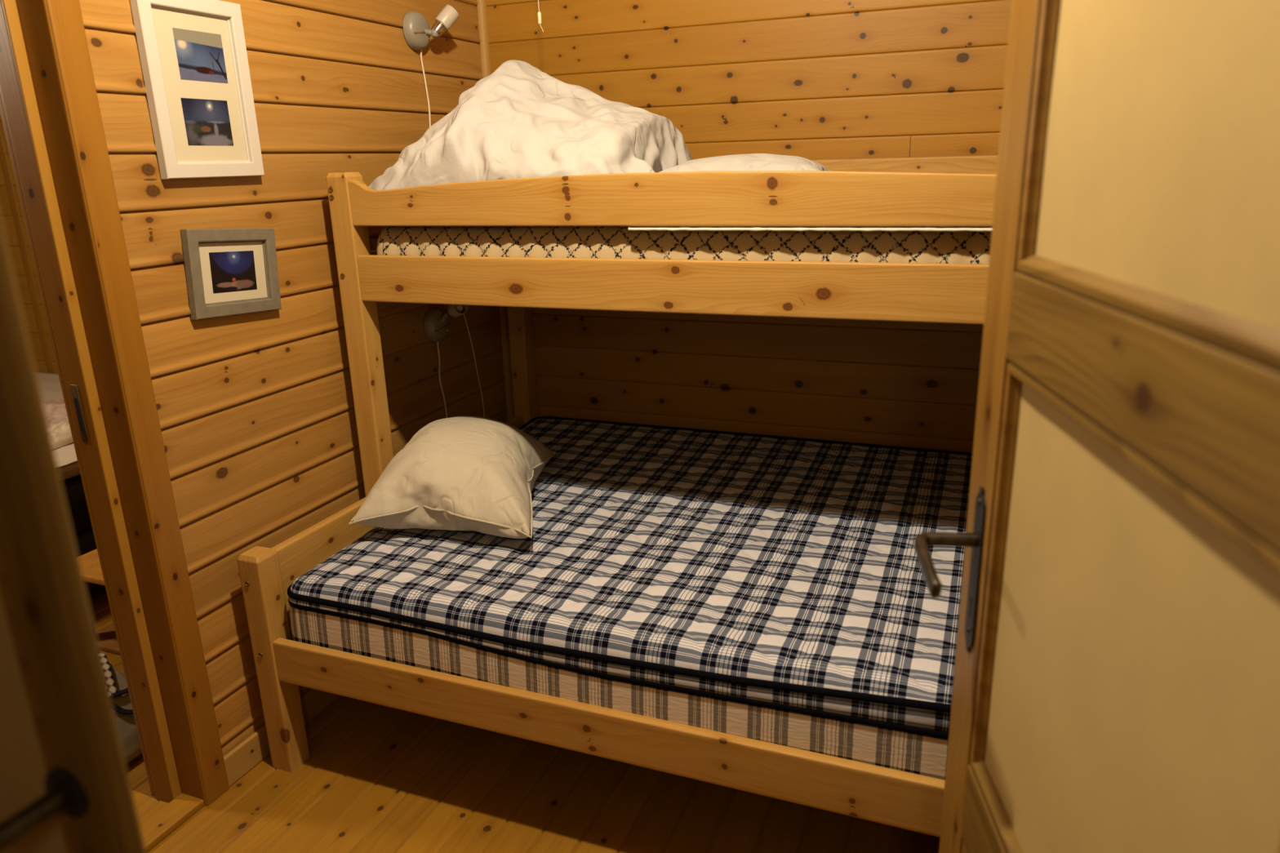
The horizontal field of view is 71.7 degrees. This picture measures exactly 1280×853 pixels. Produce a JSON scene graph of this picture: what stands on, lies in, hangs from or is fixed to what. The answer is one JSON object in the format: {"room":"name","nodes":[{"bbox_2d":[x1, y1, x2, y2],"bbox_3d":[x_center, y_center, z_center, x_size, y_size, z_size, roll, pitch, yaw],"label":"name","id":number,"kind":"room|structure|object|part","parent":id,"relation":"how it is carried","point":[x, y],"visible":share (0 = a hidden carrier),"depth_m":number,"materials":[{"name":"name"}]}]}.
{"room":"bedroom","nodes":[
{"label":"bedroom","id":0,"kind":"room"},
{"bbox_2d":[0,93,155,796],"bbox_3d":[-0.983,-0.598,2.648,0.006,2.776,1.686,5,18,21],"label":"wall","id":1,"kind":"structure","parent":0,"point":[0,93],"depth_m":2.01,"materials":[{"name":"brown wood"}]},
{"bbox_2d":[0,0,229,806],"bbox_3d":[-1.404,0.068,1.614,0.240,2.120,1.020,5,18,21],"label":"trim","id":2,"kind":"structure","parent":1,"relation":"attached to","point":[48,92],"depth_m":1.96,"materials":[{"name":"brown wood"}]},
{"bbox_3d":[-1.287,-0.054,2.009,0.030,2.120,0.020,5,18,21],"label":"casing","id":3,"kind":"part","parent":2,"relation":"part of","materials":[{"name":"brown wood"}]},
{"bbox_3d":[-1.256,-0.029,1.986,0.021,0.133,0.003,5,18,21],"label":"strike plate","id":4,"kind":"part","parent":2,"relation":"part of","materials":[{"name":"metal"}]},
{"bbox_2d":[79,0,507,755],"bbox_3d":[-0.848,-0.596,2.627,0.011,2.775,1.625,5,18,21],"label":"wall","id":5,"kind":"structure","parent":0,"point":[256,411],"depth_m":2.38,"materials":[{"name":"brown wood"}]},
{"bbox_2d":[139,793,204,852],"bbox_3d":[-1.310,1.080,1.890,0.078,0.020,0.900,5,18,21],"label":"threshold","id":6,"kind":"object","parent":5,"relation":"attached to","point":[180,809],"depth_m":2.20,"materials":[{"name":"brown wood"}]},
{"bbox_2d":[129,0,264,178],"bbox_3d":[-1.026,-0.792,2.077,0.022,0.400,0.293,5,18,21],"label":"picture frame","id":7,"kind":"object","parent":5,"relation":"attached to","point":[193,55],"visible":1,"depth_m":2.07,"materials":[{"name":"beige paint"}]},
{"bbox_2d":[172,27,227,83],"bbox_3d":[-1.025,-0.865,2.069,0.001,0.109,0.138,5,18,21],"label":"print","id":8,"kind":"object","parent":7,"relation":"attached to","point":[199,55],"depth_m":2.07},
{"bbox_2d":[180,97,233,145],"bbox_3d":[-1.025,-0.721,2.102,0.001,0.104,0.135,5,18,21],"label":"print","id":9,"kind":"object","parent":7,"relation":"attached to","point":[203,121],"depth_m":2.10},
{"bbox_2d":[180,227,281,319],"bbox_3d":[-1.012,-0.386,2.211,0.020,0.228,0.287,5,18,21],"label":"picture frame","id":10,"kind":"object","parent":5,"relation":"attached to","point":[229,272],"visible":1,"depth_m":2.20,"materials":[{"name":"grey wood"}]},
{"bbox_2d":[208,250,257,293],"bbox_3d":[-1.014,-0.387,2.211,0.001,0.107,0.146,5,18,21],"label":"print","id":11,"kind":"object","parent":10,"relation":"attached to","point":[230,272],"depth_m":2.21},
{"bbox_2d":[223,688,341,786],"bbox_3d":[-0.795,0.689,3.024,0.014,0.088,1.590,5,18,21],"label":"baseboard","id":12,"kind":"structure","parent":5,"relation":"attached to","point":[251,752],"depth_m":2.41,"materials":[{"name":"brown wood"}]},
{"bbox_2d":[403,4,458,127],"bbox_3d":[-0.664,-1.074,2.875,0.189,0.542,0.086,-12,20,-32],"label":"wall lamp","id":13,"kind":"object","parent":5,"relation":"attached to","point":[417,32],"visible":0.93,"depth_m":2.80,"materials":[{"name":"grey metal"}]},
{"bbox_3d":[-0.700,-1.250,2.798,0.035,0.114,0.114,5,18,21],"label":"wall plate","id":14,"kind":"part","parent":13,"relation":"part of","materials":[{"name":"white plastic"}]},
{"bbox_3d":[-0.694,-1.014,2.903,0.010,0.413,0.029,0,17,7],"label":"cord","id":15,"kind":"part","parent":13,"relation":"part of","materials":[{"name":"beige plastic"}]},
{"bbox_3d":[-0.668,-1.251,2.810,0.037,0.021,0.019,-9,18,-22],"label":"arm","id":16,"kind":"part","parent":13,"relation":"part of","materials":[{"name":"brown ceramic"}]},
{"bbox_3d":[-0.615,-1.303,2.825,0.076,0.077,0.051,-11,19,-29],"label":"lamp shade","id":17,"kind":"part","parent":13,"relation":"part of","materials":[{"name":"beige"}]},
{"bbox_2d":[424,304,484,417],"bbox_3d":[-0.602,-0.178,3.128,0.154,0.578,0.265,5,18,21],"label":"wall lamp","id":18,"kind":"object","parent":5,"relation":"attached to","point":[437,323],"visible":0.88,"depth_m":3.00,"materials":[{"name":"grey metal"}]},
{"bbox_3d":[-0.690,-0.345,3.027,0.035,0.114,0.114,5,18,21],"label":"wall plate","id":19,"kind":"part","parent":18,"relation":"part of","materials":[{"name":"brown ceramic"}]},
{"bbox_3d":[-0.689,-0.094,3.119,0.012,0.427,0.026,5,18,21],"label":"cord","id":20,"kind":"part","parent":18,"relation":"part of","materials":[{"name":"beige plastic"}]},
{"bbox_3d":[-0.662,-0.375,3.015,0.044,0.044,0.018,1,17,7],"label":"arm","id":21,"kind":"part","parent":18,"relation":"part of","materials":[{"name":"brown ceramic"}]},
{"bbox_3d":[-0.609,-0.395,2.955,0.051,0.064,0.072,-13,20,-34],"label":"lamp shade","id":22,"kind":"part","parent":18,"relation":"part of","materials":[{"name":"beige"}]},
{"bbox_3d":[-0.611,-0.395,2.957,0.033,0.037,0.055,-17,23,-42],"label":"bulb","id":23,"kind":"part","parent":18,"relation":"part of","materials":[{"name":"beige glass"}]},
{"bbox_2d":[476,0,514,420],"bbox_3d":[-0.540,-0.817,3.332,0.024,2.780,0.024,5,18,21],"label":"trim","id":24,"kind":"structure","parent":5,"relation":"attached to","point":[482,4],"depth_m":3.44,"materials":[{"name":"brown wood"}]},
{"bbox_2d":[0,0,1011,453],"bbox_3d":[-1.010,-0.863,3.530,5.600,2.780,0.013,5,18,21],"label":"wall","id":25,"kind":"structure","parent":0,"point":[809,79],"depth_m":2.97,"materials":[{"name":"brown wood"}]},
{"bbox_2d":[86,585,940,852],"bbox_3d":[-1.750,1.052,2.064,5.593,0.006,4.200,5,18,21],"label":"floor","id":26,"kind":"structure","parent":0,"point":[375,778],"depth_m":2.24,"materials":[{"name":"brown wood"}]},
{"bbox_2d":[35,372,100,591],"bbox_3d":[-2.687,0.234,3.819,1.775,0.604,1.298,5,18,21],"label":"bed","id":27,"kind":"object","parent":26,"relation":"on","point":[50,385],"visible":0.08,"depth_m":3.18,"materials":[{"name":"black"}]},
{"bbox_2d":[43,397,68,427],"bbox_3d":[-2.380,-0.076,3.633,0.316,0.078,0.701,0,17,6],"label":"plastic wrap","id":28,"kind":"object","parent":27,"relation":"on","point":[55,411],"visible":0.28,"depth_m":3.53,"materials":[{"name":"beige"}]},
{"bbox_3d":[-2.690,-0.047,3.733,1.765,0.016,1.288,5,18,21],"label":"mattress","id":29,"kind":"part","parent":27,"relation":"part of","materials":[{"name":"beige"}]},
{"bbox_2d":[48,421,73,448],"bbox_3d":[-2.180,0.022,3.318,0.146,0.061,0.404,0,17,6],"label":"folded cloth","id":30,"kind":"object","parent":27,"relation":"on","point":[60,433],"visible":0.33,"depth_m":3.28,"materials":[{"name":"beige fabric"}]},
{"bbox_3d":[-2.694,-0.016,3.744,1.775,0.066,1.298,5,18,21],"label":"mattress","id":31,"kind":"part","parent":27,"relation":"part of","materials":[{"name":"beige fabric"}]},
{"bbox_2d":[0,215,146,852],"bbox_3d":[-0.844,0.313,0.879,0.822,2.018,0.131,5,18,21],"label":"door","id":32,"kind":"structure","parent":26,"relation":"on","point":[65,787],"depth_m":0.72,"materials":[{"name":"brown wood"}]},
{"bbox_3d":[-0.825,0.312,0.927,0.704,0.584,0.010,5,18,22],"label":"panel","id":33,"kind":"part","parent":32,"relation":"part of","materials":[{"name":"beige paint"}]},
{"bbox_3d":[-0.561,0.332,0.744,0.132,0.039,0.088,5,18,21],"label":"lever handle","id":34,"kind":"part","parent":32,"relation":"part of","materials":[{"name":"metal"}]},
{"bbox_3d":[-0.828,0.315,0.918,0.715,0.595,0.019,5,18,22],"label":"bead moulding","id":35,"kind":"part","parent":32,"relation":"part of","materials":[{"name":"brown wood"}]},
{"bbox_2d":[78,548,120,655],"bbox_3d":[-1.469,0.596,2.767,0.405,0.450,0.392,5,18,21],"label":"stool","id":36,"kind":"object","parent":26,"relation":"on","point":[90,563],"visible":0.02,"depth_m":2.65,"materials":[{"name":"brown wood"}]},
{"bbox_3d":[-1.475,0.391,2.706,0.405,0.022,0.392,5,18,21],"label":"seat","id":37,"kind":"part","parent":36,"relation":"part of","materials":[{"name":"brown wood"}]},
{"bbox_2d":[95,622,120,655],"bbox_3d":[-1.468,0.625,2.777,0.365,0.018,0.350,5,18,21],"label":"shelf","id":38,"kind":"object","parent":36,"relation":"attached to","point":[106,637],"depth_m":2.68,"materials":[{"name":"brown wood"}]},
{"bbox_2d":[100,653,142,764],"bbox_3d":[-1.532,0.785,2.430,0.298,0.248,0.358,5,18,21],"label":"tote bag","id":39,"kind":"object","parent":26,"relation":"on","point":[116,680],"visible":0.2,"depth_m":2.46,"materials":[{"name":"grey fabric"}]},
{"bbox_2d":[236,155,998,837],"bbox_3d":[0.227,0.069,2.463,2.100,1.542,1.486,5,18,21],"label":"bunk bed","id":40,"kind":"object","parent":26,"relation":"on","point":[948,190],"visible":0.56,"depth_m":2.11,"materials":[{"name":"brown wood"}]},
{"bbox_3d":[-0.962,0.618,2.335,0.071,0.628,0.071,5,18,21],"label":"post","id":41,"kind":"part","parent":40,"relation":"part of","materials":[{"name":"brown wood"}]},
{"bbox_3d":[-0.883,0.371,2.506,0.030,0.215,0.430,5,18,21],"label":"headboard","id":42,"kind":"part","parent":40,"relation":"part of","materials":[{"name":"brown wood"}]},
{"bbox_3d":[-0.790,0.042,2.647,0.071,1.542,0.071,5,18,21],"label":"post","id":43,"kind":"part","parent":40,"relation":"part of","materials":[{"name":"brown wood"}]},
{"bbox_3d":[-0.623,0.175,3.133,0.030,0.215,0.840,5,18,21],"label":"headboard","id":44,"kind":"part","parent":40,"relation":"part of","materials":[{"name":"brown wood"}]},
{"bbox_3d":[-0.454,-0.210,3.457,0.071,1.542,0.071,5,18,21],"label":"post","id":45,"kind":"part","parent":40,"relation":"part of","materials":[{"name":"brown wood"}]},
{"bbox_3d":[-0.027,0.685,1.947,1.956,0.116,0.026,5,18,21],"label":"rail","id":46,"kind":"part","parent":40,"relation":"part of","materials":[{"name":"brown wood"}]},
{"bbox_2d":[288,604,948,780],"bbox_3d":[0.239,0.430,2.566,1.931,0.182,1.414,5,18,21],"label":"mattress","id":47,"kind":"object","parent":40,"relation":"on","point":[903,751],"visible":0.17,"depth_m":1.93,"materials":[{"name":"fabric"}]},
{"bbox_2d":[287,416,973,739],"bbox_3d":[0.235,0.296,2.527,1.935,0.144,1.414,5,18,21],"label":"topper","id":48,"kind":"object","parent":47,"relation":"on","point":[776,572],"visible":0.7,"depth_m":2.21,"materials":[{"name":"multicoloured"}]},
{"bbox_2d":[348,415,556,538],"bbox_3d":[-0.468,0.103,2.636,0.520,0.226,0.675,2,17,12],"label":"pillow","id":49,"kind":"object","parent":48,"relation":"on","point":[461,473],"visible":1,"depth_m":2.41,"materials":[{"name":"beige fabric"}]},
{"bbox_3d":[0.132,-0.335,2.127,1.956,0.127,0.026,5,18,21],"label":"rail","id":50,"kind":"part","parent":40,"relation":"part of","materials":[{"name":"brown wood"}]},
{"bbox_2d":[376,226,991,263],"bbox_3d":[0.303,-0.522,2.522,1.932,0.168,0.902,5,18,21],"label":"mattress","id":51,"kind":"object","parent":40,"relation":"on","point":[553,242],"visible":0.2,"depth_m":2.13,"materials":[{"name":"fabric"}]},
{"bbox_2d":[627,226,991,231],"bbox_3d":[0.501,-0.577,2.385,1.441,0.030,0.904,5,18,21],"label":"pad","id":52,"kind":"object","parent":51,"relation":"on","point":[937,228],"visible":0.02,"depth_m":1.98,"materials":[{"name":"grey fabric"}]},
{"bbox_2d":[368,59,693,190],"bbox_3d":[-0.228,-0.840,2.541,0.984,0.423,0.726,5,18,21],"label":"duvet","id":53,"kind":"object","parent":52,"relation":"on","point":[519,120],"visible":0.62,"depth_m":2.34,"materials":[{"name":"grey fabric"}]},
{"bbox_2d":[659,153,831,172],"bbox_3d":[0.292,-0.679,2.423,0.534,0.129,0.484,3,17,16],"label":"pillow","id":54,"kind":"object","parent":52,"relation":"on","point":[749,162],"visible":0.27,"depth_m":2.28,"materials":[{"name":"grey fabric"}]},
{"bbox_3d":[0.473,-0.802,2.899,1.956,0.130,0.026,5,18,21],"label":"rail","id":55,"kind":"part","parent":40,"relation":"part of","materials":[{"name":"brown wood"}]},
{"bbox_3d":[-1.823,-1.622,1.261,5.600,0.020,4.200,5,18,21],"label":"ceiling","id":56,"kind":"structure","parent":0,"visible":0},
{"bbox_2d":[537,0,543,31],"bbox_3d":[-0.310,-1.599,2.555,0.017,0.849,0.011,5,18,21],"label":"pull cord","id":57,"kind":"object","parent":56,"relation":"hanging from","point":[539,13],"visible":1,"depth_m":2.66,"materials":[{"name":"beige plastic"}]},
{"bbox_3d":[-0.302,-1.230,2.667,0.011,0.035,0.011,5,18,21],"label":"handle","id":58,"kind":"part","parent":57,"relation":"part of","materials":[{"name":"beige plastic"}]},
{"bbox_3d":[0.521,0.062,0.306,0.280,2.777,0.120,5,18,21],"label":"wall","id":59,"kind":"structure","parent":0,"visible":0},
{"bbox_2d":[914,0,1279,852],"bbox_3d":[0.402,0.278,0.879,0.121,2.018,0.847,0,17,5],"label":"door","id":60,"kind":"structure","parent":59,"relation":"in","point":[1116,687],"depth_m":0.80,"materials":[{"name":"brown wood"}]},
{"bbox_3d":[0.391,0.175,1.175,0.073,0.039,0.155,12,21,38],"label":"lever handle","id":61,"kind":"part","parent":60,"relation":"part of","materials":[{"name":"metal"}]},
{"bbox_3d":[0.459,0.879,1.056,0.019,0.388,0.634,0,17,5],"label":"bead moulding","id":62,"kind":"part","parent":60,"relation":"part of","materials":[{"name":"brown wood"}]},
{"bbox_3d":[0.462,0.200,1.222,0.003,0.246,0.038,0,17,5],"label":"handle plate","id":63,"kind":"part","parent":60,"relation":"part of","materials":[{"name":"metal"}]},
{"bbox_3d":[0.457,0.635,0.982,0.030,0.126,0.631,0,17,5],"label":"rail","id":64,"kind":"part","parent":60,"relation":"part of","materials":[{"name":"brown wood"}]},
{"bbox_3d":[0.442,0.291,0.879,0.019,0.595,0.634,0,17,5],"label":"bead moulding","id":65,"kind":"part","parent":60,"relation":"part of","materials":[{"name":"brown wood"}]},
{"bbox_3d":[0.452,0.291,0.878,0.010,0.584,0.623,0,17,5],"label":"panel","id":66,"kind":"part","parent":60,"relation":"part of","materials":[{"name":"beige paint"}]},
{"bbox_3d":[0.438,-0.044,0.778,0.030,0.107,0.631,0,17,5],"label":"rail","id":67,"kind":"part","parent":60,"relation":"part of","materials":[{"name":"brown wood"}]},
{"bbox_3d":[0.425,-0.330,0.693,0.019,0.493,0.634,0,17,5],"label":"bead moulding","id":68,"kind":"part","parent":60,"relation":"part of","materials":[{"name":"brown wood"}]},
{"bbox_3d":[0.434,-0.330,0.692,0.010,0.482,0.623,0,17,5],"label":"panel","id":69,"kind":"part","parent":60,"relation":"part of","materials":[{"name":"beige paint"}]}
]}

